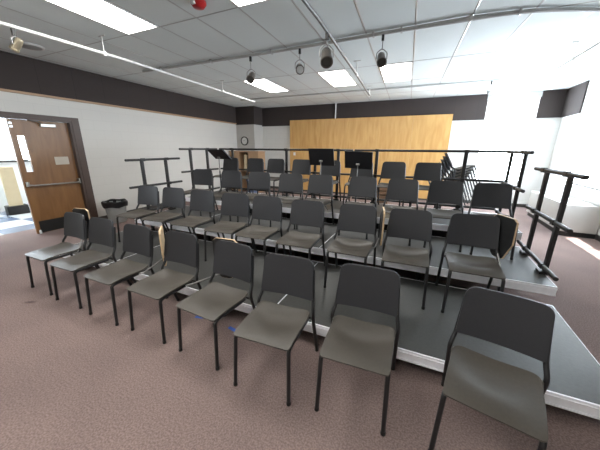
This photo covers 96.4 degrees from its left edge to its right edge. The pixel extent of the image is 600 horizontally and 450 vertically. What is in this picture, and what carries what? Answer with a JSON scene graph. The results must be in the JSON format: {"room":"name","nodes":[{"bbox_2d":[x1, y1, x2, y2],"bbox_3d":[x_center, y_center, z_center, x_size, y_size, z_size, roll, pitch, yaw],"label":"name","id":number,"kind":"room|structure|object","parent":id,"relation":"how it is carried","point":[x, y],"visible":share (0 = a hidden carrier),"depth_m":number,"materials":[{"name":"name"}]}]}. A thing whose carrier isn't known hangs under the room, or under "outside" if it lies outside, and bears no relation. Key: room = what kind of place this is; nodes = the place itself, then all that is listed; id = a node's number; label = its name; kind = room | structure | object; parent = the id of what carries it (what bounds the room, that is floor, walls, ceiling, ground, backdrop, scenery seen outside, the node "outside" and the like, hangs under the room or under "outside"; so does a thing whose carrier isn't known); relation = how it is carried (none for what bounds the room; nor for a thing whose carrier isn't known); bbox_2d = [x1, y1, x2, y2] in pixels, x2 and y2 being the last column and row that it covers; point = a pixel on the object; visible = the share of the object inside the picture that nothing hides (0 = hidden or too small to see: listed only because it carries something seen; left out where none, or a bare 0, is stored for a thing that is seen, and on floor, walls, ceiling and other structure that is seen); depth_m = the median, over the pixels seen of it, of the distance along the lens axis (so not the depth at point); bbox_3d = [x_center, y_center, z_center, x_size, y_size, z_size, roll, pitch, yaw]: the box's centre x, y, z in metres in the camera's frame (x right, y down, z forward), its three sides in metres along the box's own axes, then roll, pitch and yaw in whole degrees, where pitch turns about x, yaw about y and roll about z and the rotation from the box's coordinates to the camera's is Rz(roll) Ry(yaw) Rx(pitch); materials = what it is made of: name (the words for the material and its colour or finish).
{"room":"music room","nodes":[
{"label":"music room","id":0,"kind":"room"},
{"bbox_2d":[0,162,31,210],"bbox_3d":[-8.640,-1.604,6.402,0.200,2.900,4.400,8,17,23],"label":"wall","id":1,"kind":"structure","parent":0,"point":[3,200],"depth_m":7.57,"materials":[{"name":"white paint"}]},
{"bbox_2d":[0,91,237,216],"bbox_3d":[-4.904,-1.732,6.173,0.201,3.320,13.600,6,17,20],"label":"wall","id":2,"kind":"structure","parent":0,"point":[111,136],"depth_m":7.10,"materials":[{"name":"paint"}]},
{"bbox_2d":[5,119,84,233],"bbox_3d":[-5.130,-0.999,5.580,0.153,2.211,0.960,6,17,20],"label":"door","id":3,"kind":"structure","parent":2,"relation":"in","point":[52,188],"depth_m":5.51,"materials":[{"name":"brown wood"}]},
{"bbox_2d":[0,111,98,217],"bbox_3d":[-5.366,-0.916,5.130,0.230,2.320,2.360,6,17,20],"label":"door frame","id":4,"kind":"structure","parent":2,"relation":"attached to","point":[73,125],"depth_m":5.90,"materials":[{"name":"metal"}]},
{"bbox_2d":[0,50,235,122],"bbox_3d":[-4.824,-2.992,5.671,0.031,0.620,13.400,6,17,20],"label":"wall panel","id":5,"kind":"object","parent":2,"relation":"attached to","point":[17,72],"visible":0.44,"depth_m":6.06,"materials":[{"name":"fabric"}]},
{"bbox_2d":[0,88,236,123],"bbox_3d":[-4.819,-2.674,5.760,0.046,0.040,13.400,6,17,20],"label":"trim","id":6,"kind":"structure","parent":2,"relation":"attached to","point":[1,89],"depth_m":6.09,"materials":[{"name":"beige wood"}]},
{"bbox_2d":[99,188,231,218],"bbox_3d":[-3.643,-1.000,9.491,0.018,0.100,6.710,6,17,20],"label":"baseboard","id":7,"kind":"structure","parent":2,"relation":"attached to","point":[151,206],"depth_m":7.62,"materials":[{"name":"rubber"}]},
{"bbox_2d":[236,124,262,150],"bbox_3d":[-2.327,-2.975,11.731,1.300,2.680,0.640,8,17,23],"label":"wall pier","id":8,"kind":"object","parent":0,"point":[254,133],"visible":0.21,"depth_m":11.15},
{"bbox_2d":[241,137,247,144],"bbox_3d":[-2.313,-3.503,11.177,0.350,0.350,0.045,8,17,23],"label":"wall clock","id":9,"kind":"object","parent":8,"relation":"attached to","point":[244,140],"visible":1,"depth_m":11.17,"materials":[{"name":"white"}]},
{"bbox_2d":[235,106,262,124],"bbox_3d":[-2.309,-4.546,11.259,1.330,0.680,0.670,8,17,23],"label":"wall panel","id":10,"kind":"object","parent":8,"relation":"attached to","point":[246,115],"visible":0.57,"depth_m":10.90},
{"bbox_2d":[0,188,599,449],"bbox_3d":[-1.667,0.346,5.208,14.100,0.100,13.550,8,17,23],"label":"floor","id":11,"kind":"structure","parent":0,"point":[71,378],"depth_m":2.07,"materials":[{"name":"carpet"}]},
{"bbox_2d":[0,167,29,215],"bbox_3d":[-7.531,-0.897,7.012,0.300,1.220,0.400,10,19,31],"label":"display board","id":12,"kind":"object","parent":11,"relation":"on","point":[15,206],"visible":1,"depth_m":6.97,"materials":[{"name":"beige"}]},
{"bbox_2d":[25,208,97,295],"bbox_3d":[-3.067,0.299,3.483,0.518,0.921,0.669,7,17,23],"label":"chair","id":13,"kind":"object","parent":11,"relation":"on","point":[76,222],"visible":0.95,"depth_m":3.49,"materials":[{"name":"grey plastic"}]},
{"bbox_2d":[50,217,131,308],"bbox_3d":[-2.524,0.405,3.193,0.518,0.884,0.602,7,17,22],"label":"chair","id":14,"kind":"object","parent":11,"relation":"on","point":[102,231],"visible":0.97,"depth_m":3.22,"materials":[{"name":"black paint"}]},
{"bbox_2d":[59,230,165,267],"bbox_3d":[-2.930,0.388,4.485,1.286,0.201,1.322,8,17,23],"label":"deck","id":15,"kind":"object","parent":11,"relation":"on","point":[119,245],"visible":0.07,"depth_m":4.20,"materials":[{"name":"metal"}]},
{"bbox_2d":[116,185,166,241],"bbox_3d":[-2.711,-0.194,4.552,0.518,0.884,0.602,6,17,19],"label":"chair","id":16,"kind":"object","parent":15,"relation":"on","point":[147,195],"visible":0.94,"depth_m":4.62,"materials":[{"name":"black paint"}]},
{"bbox_2d":[101,198,127,222],"bbox_3d":[-4.385,-0.339,6.404,0.524,0.522,0.524,8,17,23],"label":"trash can","id":17,"kind":"object","parent":11,"relation":"on","point":[113,207],"visible":0.92,"depth_m":6.25,"materials":[{"name":"grey plastic"}]},
{"bbox_2d":[83,224,167,325],"bbox_3d":[-1.823,0.488,2.908,0.707,0.891,0.663,7,17,23],"label":"chair","id":18,"kind":"object","parent":11,"relation":"on","point":[138,239],"visible":0.98,"depth_m":2.94,"materials":[{"name":"black paint"}]},
{"bbox_2d":[137,206,220,232],"bbox_3d":[-2.386,-0.032,5.599,1.286,0.401,1.292,8,17,23],"label":"deck","id":19,"kind":"object","parent":11,"relation":"on","point":[153,224],"visible":0.3,"depth_m":5.44,"materials":[{"name":"metal"}]},
{"bbox_2d":[124,157,182,209],"bbox_3d":[-2.962,-0.824,5.589,0.100,1.118,1.220,8,17,23],"label":"guard rail","id":20,"kind":"object","parent":19,"relation":"on","point":[168,182],"visible":0.73,"depth_m":5.47,"materials":[{"name":"black metal"}]},
{"bbox_2d":[181,169,217,215],"bbox_3d":[-2.127,-0.700,5.603,0.518,0.884,0.602,5,17,15],"label":"chair","id":21,"kind":"object","parent":19,"relation":"on","point":[201,176],"visible":0.66,"depth_m":5.72,"materials":[{"name":"black paint"}]},
{"bbox_2d":[127,231,236,343],"bbox_3d":[-1.149,0.574,2.635,0.869,0.884,0.663,7,17,23],"label":"chair","id":22,"kind":"object","parent":11,"relation":"on","point":[179,247],"visible":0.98,"depth_m":2.70,"materials":[{"name":"black paint"}]},
{"bbox_2d":[107,239,317,313],"bbox_3d":[-1.180,0.620,3.718,2.556,0.201,1.322,8,17,23],"label":"deck","id":23,"kind":"object","parent":11,"relation":"on","point":[205,267],"visible":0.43,"depth_m":3.41,"materials":[{"name":"metal"}]},
{"bbox_2d":[141,187,191,237],"bbox_3d":[-2.185,-0.137,4.364,0.518,0.884,0.602,6,17,19],"label":"chair","id":24,"kind":"object","parent":23,"relation":"on","point":[171,197],"visible":0.97,"depth_m":4.44,"materials":[{"name":"black paint"}]},
{"bbox_2d":[170,190,219,240],"bbox_3d":[-1.617,-0.061,4.115,0.518,0.884,0.602,6,17,20],"label":"chair","id":25,"kind":"object","parent":23,"relation":"on","point":[200,200],"visible":0.92,"depth_m":4.19,"materials":[{"name":"black paint"}]},
{"bbox_2d":[204,193,254,260],"bbox_3d":[-1.020,0.024,3.831,0.518,0.884,0.602,5,17,17],"label":"chair","id":26,"kind":"object","parent":23,"relation":"on","point":[232,204],"visible":0.95,"depth_m":3.91,"materials":[{"name":"black paint"}]},
{"bbox_2d":[235,196,285,258],"bbox_3d":[-0.540,0.087,3.622,0.518,0.884,0.602,7,17,21],"label":"chair","id":27,"kind":"object","parent":23,"relation":"on","point":[264,207],"visible":0.93,"depth_m":3.69,"materials":[{"name":"black paint"}]},
{"bbox_2d":[275,200,325,265],"bbox_3d":[0.011,0.169,3.349,0.518,0.884,0.602,7,17,21],"label":"chair","id":28,"kind":"object","parent":23,"relation":"on","point":[303,212],"visible":0.96,"depth_m":3.42,"materials":[{"name":"black paint"}]},
{"bbox_2d":[176,240,255,370],"bbox_3d":[-0.724,0.647,2.393,0.518,0.884,0.602,9,18,27],"label":"chair","id":29,"kind":"object","parent":11,"relation":"on","point":[214,301],"visible":1,"depth_m":2.40,"materials":[{"name":"black paint"}]},
{"bbox_2d":[185,190,260,211],"bbox_3d":[-1.852,-0.445,6.691,1.286,0.601,1.272,8,17,23],"label":"deck","id":30,"kind":"object","parent":11,"relation":"on","point":[218,199],"visible":0.16,"depth_m":6.30,"materials":[{"name":"metal"}]},
{"bbox_2d":[179,148,219,194],"bbox_3d":[-2.444,-1.324,6.619,0.100,1.118,1.200,8,17,23],"label":"guard rail","id":31,"kind":"object","parent":30,"relation":"on","point":[191,170],"visible":0.53,"depth_m":6.40,"materials":[{"name":"black metal"}]},
{"bbox_2d":[207,149,231,192],"bbox_3d":[-1.769,-1.159,6.091,0.488,1.095,0.371,10,18,29],"label":"music stand","id":32,"kind":"object","parent":30,"relation":"on","point":[217,154],"visible":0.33,"depth_m":5.94,"materials":[{"name":"black metal"}]},
{"bbox_2d":[213,158,242,192],"bbox_3d":[-1.847,-1.229,6.729,0.518,0.884,0.602,7,17,22],"label":"chair","id":33,"kind":"object","parent":30,"relation":"on","point":[232,164],"visible":0.61,"depth_m":6.82,"materials":[{"name":"black paint"}]},
{"bbox_2d":[237,158,266,193],"bbox_3d":[-1.169,-1.139,6.432,0.518,0.884,0.602,7,17,23],"label":"chair","id":34,"kind":"object","parent":30,"relation":"on","point":[254,164],"visible":0.59,"depth_m":6.54,"materials":[{"name":"black paint"}]},
{"bbox_2d":[219,148,300,195],"bbox_3d":[-1.044,-1.357,6.766,2.360,1.118,0.100,8,17,23],"label":"guard rail","id":35,"kind":"object","parent":30,"relation":"on","point":[286,150],"visible":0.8,"depth_m":6.58,"materials":[{"name":"black metal"}]},
{"bbox_2d":[229,151,264,192],"bbox_3d":[-2.136,-2.208,11.017,1.400,1.600,0.530,8,17,23],"label":"cabinet","id":36,"kind":"object","parent":11,"relation":"on","point":[237,154],"visible":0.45,"depth_m":10.81,"materials":[{"name":"beige wood"}]},
{"bbox_2d":[183,214,336,258],"bbox_3d":[-0.636,0.200,4.832,2.556,0.401,1.292,8,17,23],"label":"deck","id":37,"kind":"object","parent":11,"relation":"on","point":[329,228],"visible":0.39,"depth_m":4.54,"materials":[{"name":"metal"}]},
{"bbox_2d":[209,171,241,220],"bbox_3d":[-1.431,-0.593,5.246,0.518,0.884,0.602,5,17,16],"label":"chair","id":38,"kind":"object","parent":37,"relation":"on","point":[230,179],"visible":0.71,"depth_m":5.36,"materials":[{"name":"black paint"}]},
{"bbox_2d":[237,172,270,224],"bbox_3d":[-0.852,-0.531,5.045,0.518,0.884,0.602,6,17,17],"label":"chair","id":39,"kind":"object","parent":37,"relation":"on","point":[257,180],"visible":0.62,"depth_m":5.15,"materials":[{"name":"black paint"}]},
{"bbox_2d":[269,173,303,228],"bbox_3d":[-0.226,-0.448,4.770,0.518,0.884,0.602,5,17,15],"label":"chair","id":40,"kind":"object","parent":37,"relation":"on","point":[288,182],"visible":0.62,"depth_m":4.88,"materials":[{"name":"black paint"}]},
{"bbox_2d":[296,174,333,232],"bbox_3d":[0.267,-0.396,4.599,0.518,0.884,0.602,8,18,24],"label":"chair","id":41,"kind":"object","parent":37,"relation":"on","point":[318,184],"visible":0.7,"depth_m":4.70,"materials":[{"name":"black paint"}]},
{"bbox_2d":[233,253,318,405],"bbox_3d":[-0.177,0.737,2.090,0.518,0.884,0.602,6,17,20],"label":"chair","id":42,"kind":"object","parent":11,"relation":"on","point":[278,326],"visible":1,"depth_m":2.13,"materials":[{"name":"black paint"}]},
{"bbox_2d":[249,193,354,223],"bbox_3d":[-0.102,-0.214,5.924,2.556,0.601,1.272,8,17,23],"label":"deck","id":43,"kind":"object","parent":11,"relation":"on","point":[286,208],"visible":0.09,"depth_m":5.48,"materials":[{"name":"metal"}]},
{"bbox_2d":[257,159,286,196],"bbox_3d":[-0.656,-1.071,6.207,0.518,0.884,0.602,8,17,23],"label":"chair","id":44,"kind":"object","parent":43,"relation":"on","point":[274,165],"visible":0.65,"depth_m":6.29,"materials":[{"name":"black paint"}]},
{"bbox_2d":[282,159,310,196],"bbox_3d":[-0.061,-0.992,5.946,0.518,0.884,0.602,8,18,24],"label":"chair","id":45,"kind":"object","parent":43,"relation":"on","point":[300,166],"visible":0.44,"depth_m":6.04,"materials":[{"name":"black paint"}]},
{"bbox_2d":[308,148,334,209],"bbox_3d":[0.409,-0.884,5.132,0.488,1.124,0.371,8,17,23],"label":"music stand","id":46,"kind":"object","parent":43,"relation":"on","point":[317,156],"visible":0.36,"depth_m":4.98,"materials":[{"name":"black metal"}]},
{"bbox_2d":[311,160,340,200],"bbox_3d":[0.562,-0.910,5.673,0.518,0.884,0.602,8,17,23],"label":"chair","id":47,"kind":"object","parent":43,"relation":"on","point":[335,170],"visible":0.41,"depth_m":5.75,"materials":[{"name":"black paint"}]},
{"bbox_2d":[301,149,353,199],"bbox_3d":[0.584,-1.142,6.054,1.200,1.118,0.100,8,17,23],"label":"guard rail","id":48,"kind":"object","parent":43,"relation":"on","point":[336,196],"visible":0.59,"depth_m":6.04,"materials":[{"name":"black metal"}]},
{"bbox_2d":[343,163,372,203],"bbox_3d":[1.180,-0.828,5.402,0.518,0.884,0.602,8,17,23],"label":"chair","id":49,"kind":"object","parent":43,"relation":"on","point":[361,172],"visible":0.45,"depth_m":5.50,"materials":[{"name":"black paint"}]},
{"bbox_2d":[314,263,399,436],"bbox_3d":[0.427,0.796,1.899,0.518,0.884,0.602,7,17,21],"label":"chair","id":50,"kind":"object","parent":11,"relation":"on","point":[367,346],"visible":1,"depth_m":1.94,"materials":[{"name":"black paint"}]},
{"bbox_2d":[290,114,452,199],"bbox_3d":[2.206,-2.498,9.971,5.740,2.790,0.060,8,17,23],"label":"plywood panel","id":51,"kind":"object","parent":11,"relation":"on","point":[416,132],"visible":0.49,"depth_m":9.51,"materials":[{"name":"wood"}]},
{"bbox_2d":[377,188,387,203],"bbox_3d":[2.512,-0.889,8.270,0.400,0.640,0.320,8,17,23],"label":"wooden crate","id":52,"kind":"object","parent":11,"relation":"on","point":[382,191],"visible":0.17,"depth_m":8.13,"materials":[{"name":"brown wood"}]},
{"bbox_2d":[319,229,557,295],"bbox_3d":[1.689,0.508,3.812,2.551,0.401,1.292,8,17,23],"label":"platform","id":53,"kind":"object","parent":11,"relation":"on","point":[520,272],"visible":0.34,"depth_m":3.31,"materials":[{"name":"metal"}]},
{"bbox_2d":[338,176,376,238],"bbox_3d":[0.939,-0.306,4.304,0.518,0.884,0.602,8,18,24],"label":"chair","id":54,"kind":"object","parent":53,"relation":"on","point":[366,187],"visible":0.61,"depth_m":4.40,"materials":[{"name":"black paint"}]},
{"bbox_2d":[377,178,418,245],"bbox_3d":[1.491,-0.227,4.041,0.518,0.884,0.602,8,18,25],"label":"chair","id":55,"kind":"object","parent":53,"relation":"on","point":[398,189],"visible":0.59,"depth_m":4.13,"materials":[{"name":"black paint"}]},
{"bbox_2d":[423,180,463,251],"bbox_3d":[2.052,-0.159,3.816,0.518,0.884,0.602,7,17,21],"label":"chair","id":56,"kind":"object","parent":53,"relation":"on","point":[443,192],"visible":0.64,"depth_m":3.91,"materials":[{"name":"black paint"}]},
{"bbox_2d":[468,183,518,259],"bbox_3d":[2.556,-0.086,3.574,0.518,0.884,0.602,7,17,21],"label":"chair","id":57,"kind":"object","parent":53,"relation":"on","point":[491,195],"visible":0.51,"depth_m":3.68,"materials":[{"name":"black paint"}]},
{"bbox_2d":[516,167,589,280],"bbox_3d":[2.839,-0.069,3.093,0.100,1.118,1.270,8,17,23],"label":"guard rail","id":58,"kind":"object","parent":53,"relation":"on","point":[543,269],"visible":1,"depth_m":2.93,"materials":[{"name":"black metal"}]},
{"bbox_2d":[278,262,599,419],"bbox_3d":[1.145,0.928,2.698,2.551,0.201,1.322,8,17,23],"label":"platform","id":59,"kind":"object","parent":11,"relation":"on","point":[574,386],"visible":0.41,"depth_m":2.25,"materials":[{"name":"metal"}]},
{"bbox_2d":[323,204,384,287],"bbox_3d":[0.635,0.246,3.097,0.593,0.884,0.602,7,17,22],"label":"chair","id":60,"kind":"object","parent":59,"relation":"on","point":[352,217],"visible":0.96,"depth_m":3.17,"materials":[{"name":"black paint"}]},
{"bbox_2d":[380,208,432,309],"bbox_3d":[1.136,0.312,2.877,0.518,0.884,0.602,7,17,22],"label":"chair","id":61,"kind":"object","parent":59,"relation":"on","point":[413,224],"visible":0.98,"depth_m":2.94,"materials":[{"name":"black paint"}]},
{"bbox_2d":[435,213,518,312],"bbox_3d":[1.738,0.371,2.658,0.582,0.901,0.628,7,17,22],"label":"chair","id":62,"kind":"object","parent":59,"relation":"on","point":[497,233],"visible":0.95,"depth_m":2.70,"materials":[{"name":"black paint"}]},
{"bbox_2d":[360,202,522,239],"bbox_3d":[2.223,0.094,4.904,2.551,0.601,1.272,8,17,23],"label":"deck","id":63,"kind":"object","parent":11,"relation":"on","point":[439,225],"visible":0.13,"depth_m":4.64,"materials":[{"name":"metal"}]},
{"bbox_2d":[345,150,372,201],"bbox_3d":[1.042,-0.784,4.859,0.498,1.090,0.371,8,17,23],"label":"music stand","id":64,"kind":"object","parent":63,"relation":"on","point":[357,160],"visible":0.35,"depth_m":4.71,"materials":[{"name":"black metal"}]},
{"bbox_2d":[374,162,405,205],"bbox_3d":[1.744,-0.753,5.155,0.518,0.884,0.602,8,17,23],"label":"chair","id":65,"kind":"object","parent":63,"relation":"on","point":[390,170],"visible":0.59,"depth_m":5.26,"materials":[{"name":"black paint"}]},
{"bbox_2d":[409,162,441,208],"bbox_3d":[2.304,-0.679,4.910,0.518,0.884,0.602,7,17,23],"label":"chair","id":66,"kind":"object","parent":63,"relation":"on","point":[424,171],"visible":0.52,"depth_m":5.01,"materials":[{"name":"black paint"}]},
{"bbox_2d":[352,149,506,210],"bbox_3d":[2.356,-0.906,5.275,2.640,1.118,0.100,8,17,23],"label":"guard rail","id":67,"kind":"object","parent":63,"relation":"on","point":[462,179],"visible":0.69,"depth_m":5.06,"materials":[{"name":"black metal"}]},
{"bbox_2d":[494,150,534,217],"bbox_3d":[3.282,-0.577,4.150,0.100,1.118,1.220,8,17,23],"label":"guard rail","id":68,"kind":"object","parent":63,"relation":"on","point":[517,188],"visible":0.55,"depth_m":3.94,"materials":[{"name":"black metal"}]},
{"bbox_2d":[428,286,554,449],"bbox_3d":[1.119,0.898,1.559,0.518,0.884,0.602,12,20,35],"label":"chair","id":69,"kind":"object","parent":11,"relation":"on","point":[512,396],"visible":1,"depth_m":1.56,"materials":[{"name":"black paint"}]},
{"bbox_2d":[526,191,599,238],"bbox_3d":[6.096,-0.322,6.324,0.605,0.668,2.040,8,17,23],"label":"base cabinet","id":70,"kind":"object","parent":11,"relation":"on","point":[581,216],"visible":0.75,"depth_m":5.50,"materials":[{"name":"white"}]},
{"bbox_2d":[537,191,597,205],"bbox_3d":[6.110,-0.631,6.207,0.450,0.008,1.860,8,17,23],"label":"grille","id":71,"kind":"object","parent":70,"relation":"attached to","point":[555,195],"depth_m":5.97,"materials":[{"name":"grey metal"}]},
{"bbox_3d":[3.558,-0.262,6.680,0.808,0.324,0.430,7,17,22],"label":"chair dolly","id":72,"kind":"object","parent":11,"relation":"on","visible":0},
{"bbox_3d":[3.509,-0.717,6.571,0.602,0.884,0.518,-12,9,26],"label":"chair","id":73,"kind":"object","parent":72,"relation":"on","visible":0},
{"bbox_3d":[3.537,-0.784,6.539,0.602,0.884,0.518,-12,9,26],"label":"chair","id":74,"kind":"object","parent":73,"relation":"on","visible":0},
{"bbox_3d":[3.565,-0.852,6.506,0.602,0.884,0.518,-12,9,26],"label":"chair","id":75,"kind":"object","parent":74,"relation":"on","visible":0},
{"bbox_2d":[439,188,467,208],"bbox_3d":[3.610,-0.838,6.489,0.805,0.862,0.518,7,17,22],"label":"chair","id":76,"kind":"object","parent":75,"relation":"on","point":[464,194],"visible":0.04,"depth_m":6.20,"materials":[{"name":"black paint"}]},
{"bbox_2d":[441,180,469,200],"bbox_3d":[3.638,-0.906,6.457,0.805,0.862,0.518,7,17,22],"label":"chair","id":77,"kind":"object","parent":76,"relation":"on","point":[441,180],"visible":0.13,"depth_m":6.16,"materials":[{"name":"black paint"}]},
{"bbox_2d":[441,171,471,196],"bbox_3d":[3.666,-0.973,6.425,0.805,0.862,0.518,7,17,22],"label":"chair","id":78,"kind":"object","parent":77,"relation":"on","point":[442,175],"visible":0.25,"depth_m":6.15,"materials":[{"name":"black paint"}]},
{"bbox_2d":[439,162,472,192],"bbox_3d":[3.693,-1.041,6.392,0.805,0.862,0.518,7,17,22],"label":"chair","id":79,"kind":"object","parent":78,"relation":"on","point":[442,168],"visible":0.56,"depth_m":6.22,"materials":[{"name":"black paint"}]},
{"bbox_2d":[440,159,474,186],"bbox_3d":[3.721,-1.109,6.360,0.805,0.862,0.518,7,17,22],"label":"chair","id":80,"kind":"object","parent":79,"relation":"on","point":[442,160],"visible":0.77,"depth_m":6.19,"materials":[{"name":"black paint"}]},
{"bbox_2d":[442,156,476,185],"bbox_3d":[3.749,-1.176,6.327,0.805,0.862,0.518,7,17,22],"label":"chair","id":81,"kind":"object","parent":80,"relation":"on","point":[444,157],"visible":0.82,"depth_m":6.16,"materials":[{"name":"black paint"}]},
{"bbox_2d":[444,153,479,182],"bbox_3d":[3.777,-1.244,6.295,0.805,0.862,0.518,7,17,22],"label":"chair","id":82,"kind":"object","parent":81,"relation":"on","point":[446,154],"visible":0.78,"depth_m":6.13,"materials":[{"name":"black paint"}]},
{"bbox_2d":[0,0,599,107],"bbox_3d":[-0.327,-2.767,3.687,11.200,0.100,13.550,8,17,23],"label":"ceiling","id":83,"kind":"structure","parent":0,"point":[282,19],"depth_m":4.27,"materials":[{"name":"tile"}]},
{"bbox_2d":[22,42,44,50],"bbox_3d":[-4.436,-2.935,4.423,0.340,0.033,0.340,8,17,23],"label":"ceiling speaker","id":84,"kind":"object","parent":83,"relation":"attached to","point":[30,46],"visible":0.84,"depth_m":4.40,"materials":[{"name":"white paint"}]},
{"bbox_2d":[45,0,158,34],"bbox_3d":[-2.486,-2.568,3.147,0.630,0.011,1.507,6,17,20],"label":"recessed light","id":85,"kind":"object","parent":83,"relation":"in","point":[104,12],"visible":1,"depth_m":3.34,"materials":[{"name":"white paint"}]},
{"bbox_2d":[0,21,254,102],"bbox_3d":[-2.514,-3.016,5.177,0.206,0.267,6.663,6,17,20],"label":"ceiling pipe","id":86,"kind":"object","parent":83,"relation":"hanging from","point":[103,52],"visible":1,"depth_m":4.00,"materials":[{"name":"metal"}]},
{"bbox_2d":[8,27,23,52],"bbox_3d":[-3.379,-2.185,3.179,0.150,0.258,0.124,8,17,23],"label":"spotlight","id":87,"kind":"object","parent":86,"relation":"hanging from","point":[17,43],"visible":1,"depth_m":3.16,"materials":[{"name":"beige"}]},
{"bbox_2d":[190,0,205,9],"bbox_3d":[-1.154,-2.496,3.036,0.176,0.071,0.188,8,17,23],"label":"fire alarm","id":88,"kind":"object","parent":83,"relation":"attached to","point":[197,4],"visible":1,"depth_m":3.00,"materials":[{"name":"red plastic"}]},
{"bbox_2d":[230,0,267,7],"bbox_3d":[-0.699,-2.331,2.364,0.630,0.011,1.507,6,17,20],"label":"recessed light","id":89,"kind":"object","parent":83,"relation":"in","point":[239,3],"visible":1,"depth_m":3.04,"materials":[{"name":"white paint"}]},
{"bbox_2d":[232,0,261,5],"bbox_3d":[-0.699,-2.333,2.364,0.586,0.006,1.462,6,17,20],"label":"diffuser","id":90,"kind":"object","parent":89,"relation":"attached to","point":[237,2],"depth_m":3.04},
{"bbox_2d":[243,78,288,92],"bbox_3d":[-0.863,-3.713,7.178,0.630,0.011,1.537,6,17,20],"label":"recessed light","id":91,"kind":"object","parent":83,"relation":"in","point":[264,84],"visible":0.89,"depth_m":7.09,"materials":[{"name":"white paint"}]},
{"bbox_2d":[0,0,599,106],"bbox_3d":[-0.312,-2.679,3.567,10.636,0.008,13.311,8,17,23],"label":"grid","id":92,"kind":"object","parent":83,"relation":"attached to","point":[479,1],"visible":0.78,"depth_m":4.50,"materials":[{"name":"silver metal"}]},
{"bbox_2d":[301,0,370,96],"bbox_3d":[0.770,-2.755,4.342,0.171,0.265,6.412,6,17,20],"label":"ceiling pipe","id":93,"kind":"object","parent":83,"relation":"hanging from","point":[305,2],"visible":1,"depth_m":3.46,"materials":[{"name":"metal"}]},
{"bbox_2d":[319,32,333,68],"bbox_3d":[0.331,-2.116,3.265,0.192,0.390,0.252,8,17,23],"label":"spotlight","id":94,"kind":"object","parent":93,"relation":"hanging from","point":[326,60],"visible":1,"depth_m":3.24,"materials":[{"name":"black"}]},
{"bbox_2d":[317,69,356,86],"bbox_3d":[0.924,-3.476,6.394,0.630,0.011,1.537,6,17,20],"label":"recessed light","id":95,"kind":"object","parent":83,"relation":"in","point":[336,78],"visible":1,"depth_m":6.24,"materials":[{"name":"white paint"}]},
{"bbox_2d":[142,7,599,72],"bbox_3d":[0.246,-2.833,4.224,7.885,0.058,0.549,6,17,19],"label":"track","id":96,"kind":"object","parent":83,"relation":"attached to","point":[549,9],"visible":0.96,"depth_m":3.58,"materials":[{"name":"metal"}]},
{"bbox_2d":[246,56,255,83],"bbox_3d":[-0.866,-2.751,4.779,0.176,0.440,0.246,8,17,23],"label":"spotlight","id":97,"kind":"object","parent":96,"relation":"hanging from","point":[250,78],"visible":1,"depth_m":4.75,"materials":[{"name":"black"}]},
{"bbox_2d":[295,48,304,74],"bbox_3d":[-0.005,-2.658,4.387,0.162,0.391,0.253,-3,16,-11],"label":"spotlight","id":98,"kind":"object","parent":96,"relation":"hanging from","point":[299,68],"visible":1,"depth_m":4.35,"materials":[{"name":"black"}]},
{"bbox_2d":[376,34,387,67],"bbox_3d":[1.175,-2.474,3.827,0.164,0.420,0.238,8,17,23],"label":"spotlight","id":99,"kind":"object","parent":96,"relation":"hanging from","point":[381,59],"visible":1,"depth_m":3.81,"materials":[{"name":"black"}]},
{"bbox_2d":[241,78,503,100],"bbox_3d":[1.341,-3.817,7.676,7.400,0.040,0.040,8,17,23],"label":"track","id":100,"kind":"object","parent":83,"relation":"attached to","point":[501,78],"visible":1,"depth_m":7.21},
{"bbox_2d":[379,61,412,82],"bbox_3d":[2.115,-3.318,5.872,0.630,0.011,1.537,6,17,20],"label":"recessed light","id":101,"kind":"object","parent":83,"relation":"in","point":[395,72],"visible":0.87,"depth_m":5.79,"materials":[{"name":"white paint"}]},
{"bbox_2d":[508,40,599,98],"bbox_3d":[4.633,-2.909,4.972,0.140,0.267,5.200,8,17,23],"label":"ceiling pipe","id":102,"kind":"object","parent":83,"relation":"hanging from","point":[574,57],"visible":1,"depth_m":4.25,"materials":[{"name":"metal"}]},
{"bbox_2d":[263,97,561,203],"bbox_3d":[2.396,-2.785,10.017,11.300,3.320,0.200,8,17,23],"label":"wall","id":103,"kind":"structure","parent":0,"point":[464,134],"depth_m":8.42,"materials":[{"name":"paint"}]},
{"bbox_2d":[271,186,527,206],"bbox_3d":[2.841,-1.145,10.149,9.800,0.100,0.012,8,17,23],"label":"baseboard","id":104,"kind":"structure","parent":103,"relation":"attached to","point":[276,187],"depth_m":8.44,"materials":[{"name":"rubber"}]},
{"bbox_2d":[262,89,567,126],"bbox_3d":[2.857,-3.940,9.338,9.800,0.720,0.030,8,17,23],"label":"wall panel","id":105,"kind":"object","parent":103,"relation":"attached to","point":[551,103],"visible":0.89,"depth_m":8.97,"materials":[{"name":"fabric"}]},
{"bbox_2d":[473,98,538,181],"bbox_3d":[6.266,-2.562,8.261,1.250,2.410,0.060,8,17,23],"label":"window","id":106,"kind":"structure","parent":103,"relation":"in","point":[536,99],"depth_m":7.98,"materials":[{"name":"white paint"}]},
{"bbox_2d":[487,90,542,99],"bbox_3d":[6.213,-3.761,7.780,1.290,0.160,0.050,8,17,23],"label":"trim","id":107,"kind":"structure","parent":103,"relation":"attached to","point":[527,94],"depth_m":7.73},
{"bbox_2d":[545,76,599,235],"bbox_3d":[4.662,-0.461,1.966,0.200,3.320,13.550,8,17,23],"label":"wall","id":108,"kind":"structure","parent":0,"point":[571,127],"depth_m":6.77,"materials":[{"name":"paint"}]},
{"bbox_2d":[561,80,589,116],"bbox_3d":[7.081,-3.223,6.936,0.030,0.720,1.070,8,17,23],"label":"wall panel","id":109,"kind":"object","parent":108,"relation":"attached to","point":[575,96],"visible":1,"depth_m":6.84,"materials":[{"name":"fabric"}]},
{"bbox_2d":[559,109,599,193],"bbox_3d":[6.487,-1.673,5.898,0.210,1.735,1.930,8,17,23],"label":"window","id":110,"kind":"structure","parent":108,"relation":"in","point":[595,162],"depth_m":6.26,"materials":[{"name":"white paint"}]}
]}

